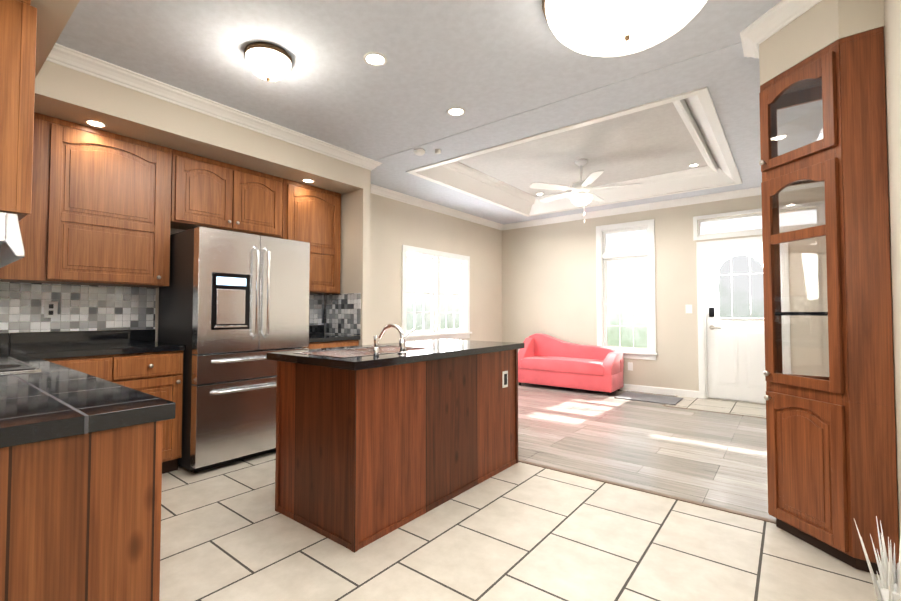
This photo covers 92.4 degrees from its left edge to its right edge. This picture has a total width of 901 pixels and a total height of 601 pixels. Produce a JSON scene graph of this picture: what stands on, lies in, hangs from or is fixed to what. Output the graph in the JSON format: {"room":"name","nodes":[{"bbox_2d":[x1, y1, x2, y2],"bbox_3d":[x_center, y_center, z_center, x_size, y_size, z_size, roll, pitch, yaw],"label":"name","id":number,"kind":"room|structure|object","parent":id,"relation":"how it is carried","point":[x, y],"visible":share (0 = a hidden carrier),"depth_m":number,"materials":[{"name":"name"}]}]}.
{"room":"kitchen","nodes":[
{"label":"kitchen","id":0,"kind":"room"},
{"bbox_2d":[56,0,822,224],"bbox_3d":[0.536,-1.599,3.762,4.450,0.240,6.950,-1,-2,38],"label":"ceiling","id":1,"kind":"structure","parent":0,"point":[482,62],"depth_m":3.00,"materials":[{"name":"paint"}]},
{"bbox_2d":[84,119,106,127],"bbox_3d":[-2.408,-1.200,2.928,0.121,0.006,0.121,-1,-2,32],"label":"recessed light","id":2,"kind":"object","parent":1,"relation":"in","point":[91,122],"depth_m":2.93,"materials":[{"name":"white"}]},
{"bbox_2d":[244,42,291,81],"bbox_3d":[-1.121,-1.430,2.661,0.274,0.162,0.274,-1,-2,38],"label":"kitchen ceiling light","id":3,"kind":"object","parent":1,"relation":"attached to","point":[268,62],"visible":1,"depth_m":2.58,"materials":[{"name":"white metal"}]},
{"bbox_2d":[302,179,314,182],"bbox_3d":[-1.384,-1.163,4.197,0.121,0.006,0.121,-1,-2,32],"label":"recessed light","id":4,"kind":"object","parent":1,"relation":"in","point":[304,180],"depth_m":4.19,"materials":[{"name":"white"}]},
{"bbox_2d":[363,52,386,65],"bbox_3d":[-0.471,-1.507,2.698,0.148,0.006,0.148,-1,-2,32],"label":"recessed light","id":5,"kind":"object","parent":1,"relation":"in","point":[374,59],"depth_m":2.69,"materials":[{"name":"white"}]},
{"bbox_2d":[414,149,424,155],"bbox_3d":[-0.302,-1.448,4.220,0.109,0.035,0.109,-1,-2,29],"label":"smoke detector","id":6,"kind":"object","parent":1,"relation":"attached to","point":[419,152],"depth_m":4.19,"materials":[{"name":"white plastic"}]},
{"bbox_2d":[447,107,464,115],"bbox_3d":[0.044,-1.486,3.400,0.148,0.006,0.148,0,-2,14],"label":"recessed light","id":7,"kind":"object","parent":1,"relation":"in","point":[454,111],"depth_m":3.40,"materials":[{"name":"white"}]},
{"bbox_2d":[530,159,642,222],"bbox_3d":[1.562,-1.265,5.081,1.248,0.730,1.202,-1,-2,38],"label":"ceiling fan","id":8,"kind":"object","parent":1,"relation":"hanging from","point":[582,196],"visible":1,"depth_m":4.96,"materials":[{"name":"white"}]},
{"bbox_2d":[542,0,706,56],"bbox_3d":[0.861,-1.396,2.106,0.812,0.262,0.812,-1,-2,38],"label":"ceiling light","id":9,"kind":"object","parent":1,"relation":"attached to","point":[606,28],"visible":1,"depth_m":2.07,"materials":[{"name":"white glass"}]},
{"bbox_2d":[9,0,900,572],"bbox_3d":[0.536,-0.234,3.722,4.690,3.090,7.190,-1,-2,38],"label":"wall","id":10,"kind":"structure","parent":0,"point":[527,282],"depth_m":5.49,"materials":[{"name":"paint"}]},
{"bbox_2d":[0,0,36,220],"bbox_3d":[-2.393,-0.785,1.965,1.369,0.888,0.538,-1,-2,38],"label":"upper cabinet","id":11,"kind":"object","parent":10,"relation":"attached to","point":[18,24],"visible":0.96,"depth_m":1.72,"materials":[{"name":"brown wood"}]},
{"bbox_2d":[0,212,24,267],"bbox_3d":[-2.162,-0.257,1.757,0.760,0.170,0.523,-1,-2,38],"label":"range hood","id":12,"kind":"object","parent":11,"relation":"attached to","point":[12,249],"visible":0.98,"depth_m":1.71,"materials":[{"name":"silver metal"}]},
{"bbox_2d":[0,112,67,283],"bbox_3d":[-2.961,-0.671,2.611,0.340,1.078,0.857,-1,-2,38],"label":"upper cabinet","id":13,"kind":"object","parent":10,"relation":"attached to","point":[42,230],"depth_m":2.80,"materials":[{"name":"brown wood"}]},
{"bbox_2d":[0,282,155,332],"bbox_3d":[-2.882,-0.042,2.964,0.007,0.518,1.481,-1,-2,38],"label":"backsplash","id":14,"kind":"structure","parent":10,"relation":"attached to","point":[88,307],"depth_m":3.15,"materials":[{"name":"tile"}]},
{"bbox_2d":[44,301,57,317],"bbox_3d":[-2.811,0.064,3.038,0.008,0.115,0.070,-1,-2,38],"label":"outlet","id":15,"kind":"object","parent":14,"relation":"attached to","point":[50,309],"visible":1,"depth_m":3.04,"materials":[{"name":"white plastic"}]},
{"bbox_2d":[64,121,171,287],"bbox_3d":[-2.514,-0.654,3.178,0.340,1.078,0.706,-1,-2,38],"label":"upper cabinet","id":16,"kind":"object","parent":10,"relation":"attached to","point":[100,215],"depth_m":3.08,"materials":[{"name":"brown wood"}]},
{"bbox_2d":[170,149,282,237],"bbox_3d":[-1.992,-0.890,3.825,0.370,0.568,0.935,-1,-2,38],"label":"upper cabinet","id":17,"kind":"object","parent":10,"relation":"attached to","point":[210,193],"visible":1,"depth_m":3.67,"materials":[{"name":"brown wood"}]},
{"bbox_2d":[281,178,340,293],"bbox_3d":[-1.491,-0.617,4.453,0.370,1.078,0.675,-1,-2,38],"label":"upper cabinet","id":18,"kind":"object","parent":10,"relation":"attached to","point":[311,215],"visible":0.71,"depth_m":4.39,"materials":[{"name":"brown wood"}]},
{"bbox_2d":[309,294,323,324],"bbox_3d":[-1.624,0.144,4.545,0.023,0.438,0.710,-1,-2,38],"label":"backsplash","id":19,"kind":"structure","parent":10,"relation":"attached to","point":[316,301],"depth_m":4.75,"materials":[{"name":"tile"}]},
{"bbox_2d":[324,293,360,335],"bbox_3d":[-1.161,0.147,4.627,0.589,0.438,0.006,-1,-2,38],"label":"backsplash","id":20,"kind":"structure","parent":10,"relation":"attached to","point":[342,312],"depth_m":4.62,"materials":[{"name":"tile"}]},
{"bbox_2d":[46,0,824,229],"bbox_3d":[0.536,-1.531,3.760,4.450,0.275,6.950,-1,-2,38],"label":"crown molding","id":21,"kind":"structure","parent":10,"relation":"attached to","point":[780,15],"depth_m":3.84,"materials":[{"name":"white wood"}]},
{"bbox_2d":[402,245,471,341],"bbox_3d":[-0.205,-0.070,6.432,0.170,1.330,1.590,-1,-2,38],"label":"window","id":22,"kind":"structure","parent":10,"relation":"in","point":[435,332],"depth_m":6.41,"materials":[{"name":"white wood"}]},
{"bbox_2d":[596,219,657,359],"bbox_3d":[2.647,-0.152,6.525,0.890,2.040,0.170,-1,-2,38],"label":"window","id":23,"kind":"structure","parent":10,"relation":"in","point":[603,256],"depth_m":6.51,"materials":[{"name":"white wood"}]},
{"bbox_2d":[628,362,632,370],"bbox_3d":[2.674,0.980,6.421,0.070,0.120,0.007,-1,-2,38],"label":"switch plate","id":24,"kind":"object","parent":10,"relation":"attached to","point":[630,364],"depth_m":6.42,"materials":[{"name":"white plastic"}]},
{"bbox_2d":[620,384,698,397],"bbox_3d":[2.165,1.304,6.808,3.080,0.095,0.014,-1,-2,38],"label":"baseboard","id":25,"kind":"structure","parent":10,"relation":"attached to","point":[665,391],"depth_m":6.14,"materials":[{"name":"white wood"}]},
{"bbox_2d":[686,305,691,312],"bbox_3d":[3.290,0.117,5.959,0.080,0.120,0.011,-1,-2,38],"label":"switch plate","id":26,"kind":"object","parent":10,"relation":"attached to","point":[688,310],"depth_m":5.95,"materials":[{"name":"white plastic"}]},
{"bbox_2d":[705,244,766,402],"bbox_3d":[3.785,0.294,5.614,0.794,2.011,0.094,-1,-2,38],"label":"entry door","id":27,"kind":"structure","parent":10,"relation":"in","point":[735,326],"depth_m":5.65,"materials":[{"name":"white wood"}]},
{"bbox_2d":[696,236,790,404],"bbox_3d":[3.797,0.254,5.629,0.990,2.125,0.138,-1,-2,38],"label":"door frame","id":28,"kind":"structure","parent":10,"relation":"attached to","point":[701,247],"depth_m":5.82,"materials":[{"name":"white painted wood"}]},
{"bbox_2d":[693,201,824,240],"bbox_3d":[3.908,-1.001,5.548,1.380,0.330,0.086,-1,-2,38],"label":"transom","id":29,"kind":"object","parent":10,"relation":"attached to","point":[698,235],"visible":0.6,"depth_m":5.61,"materials":[{"name":"white wood"}]},
{"bbox_2d":[159,382,896,600],"bbox_3d":[0.536,1.283,3.677,4.450,0.054,6.950,-1,-2,38],"label":"floor","id":30,"kind":"structure","parent":0,"point":[590,495],"depth_m":2.28,"materials":[{"name":"tile"}]},
{"bbox_2d":[0,421,162,600],"bbox_3d":[-2.052,0.763,1.721,2.818,0.880,0.648,-1,-2,38],"label":"base cabinet","id":31,"kind":"object","parent":30,"relation":"on","point":[80,481],"depth_m":0.99,"materials":[{"name":"brown wood"}]},
{"bbox_2d":[0,349,175,448],"bbox_3d":[-2.035,0.303,1.734,2.844,0.040,0.668,-1,-2,38],"label":"countertop","id":32,"kind":"structure","parent":31,"relation":"on","point":[41,400],"depth_m":1.11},
{"bbox_2d":[9,329,185,473],"bbox_3d":[-2.428,0.730,2.994,0.654,1.020,0.838,-1,-2,38],"label":"base cabinet","id":33,"kind":"object","parent":30,"relation":"on","point":[142,361],"visible":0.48,"depth_m":3.00,"materials":[{"name":"brown wood"}]},
{"bbox_2d":[158,227,309,472],"bbox_3d":[-1.790,0.368,3.626,0.831,1.780,0.900,-1,-2,38],"label":"refrigerator","id":34,"kind":"object","parent":30,"relation":"on","point":[233,308],"visible":0.83,"depth_m":3.28,"materials":[{"name":"grey metal"}]},
{"bbox_2d":[305,325,359,348],"bbox_3d":[-1.377,0.769,4.329,0.654,1.020,0.705,-1,-2,38],"label":"base cabinet","id":35,"kind":"object","parent":30,"relation":"on","point":[318,338],"visible":0.1,"depth_m":4.27,"materials":[{"name":"brown wood"}]},
{"bbox_2d":[275,348,520,552],"bbox_3d":[-0.250,0.798,2.935,0.714,0.880,1.594,-1,-2,38],"label":"kitchen island","id":36,"kind":"object","parent":30,"relation":"on","point":[375,441],"depth_m":2.40,"materials":[{"name":"brown wood"}]},
{"bbox_2d":[266,340,524,371],"bbox_3d":[-0.254,0.338,2.952,0.800,0.040,1.670,-1,-2,38],"label":"island countertop","id":37,"kind":"structure","parent":36,"relation":"on","point":[414,352],"depth_m":2.54,"materials":[{"name":"black stone"}]},
{"bbox_2d":[518,333,623,394],"bbox_3d":[1.795,0.940,6.655,1.540,0.815,0.580,-1,-2,38],"label":"sofa","id":38,"kind":"object","parent":30,"relation":"on","point":[546,359],"visible":0.94,"depth_m":6.49,"materials":[{"name":"red"}]},
{"bbox_2d":[614,392,682,404],"bbox_3d":[2.678,1.317,5.834,0.750,0.012,0.530,-1,-2,38],"label":"mat","id":39,"kind":"object","parent":30,"relation":"on","point":[660,399],"visible":0.96,"depth_m":5.77,"materials":[{"name":"grey fabric"}]},
{"bbox_2d":[759,27,898,574],"bbox_3d":[1.864,0.006,2.187,0.467,2.420,0.443,-1,-2,38],"label":"tall cabinet","id":40,"kind":"object","parent":30,"relation":"on","point":[831,460],"visible":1,"depth_m":1.99,"materials":[{"name":"brown wood"}]},
{"bbox_2d":[854,516,900,600],"bbox_3d":[1.679,1.028,1.679,0.155,0.348,0.194,-1,-2,38],"label":"decor","id":41,"kind":"object","parent":30,"relation":"on","point":[887,586],"visible":1,"depth_m":1.66,"materials":[{"name":"white"}]},
{"bbox_2d":[759,0,884,85],"bbox_3d":[1.871,-1.364,2.226,0.460,0.318,0.440,-1,-2,38],"label":"soffit","id":42,"kind":"structure","parent":0,"point":[820,25],"depth_m":2.11,"materials":[{"name":"paint"}]},
{"label":"outside","id":43,"kind":"structure","parent":0,"visible":0},
{"bbox_2d":[606,210,816,347],"bbox_3d":[4.065,-0.359,8.172,9.500,5.500,0.001,-1,-2,38],"label":"window","id":44,"kind":"structure","parent":43,"point":[628,272],"depth_m":8.53,"materials":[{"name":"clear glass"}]},
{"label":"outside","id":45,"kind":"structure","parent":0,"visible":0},
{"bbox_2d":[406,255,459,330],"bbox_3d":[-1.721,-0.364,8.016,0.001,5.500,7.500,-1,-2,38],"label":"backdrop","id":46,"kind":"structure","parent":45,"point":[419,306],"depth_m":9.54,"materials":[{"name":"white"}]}
]}

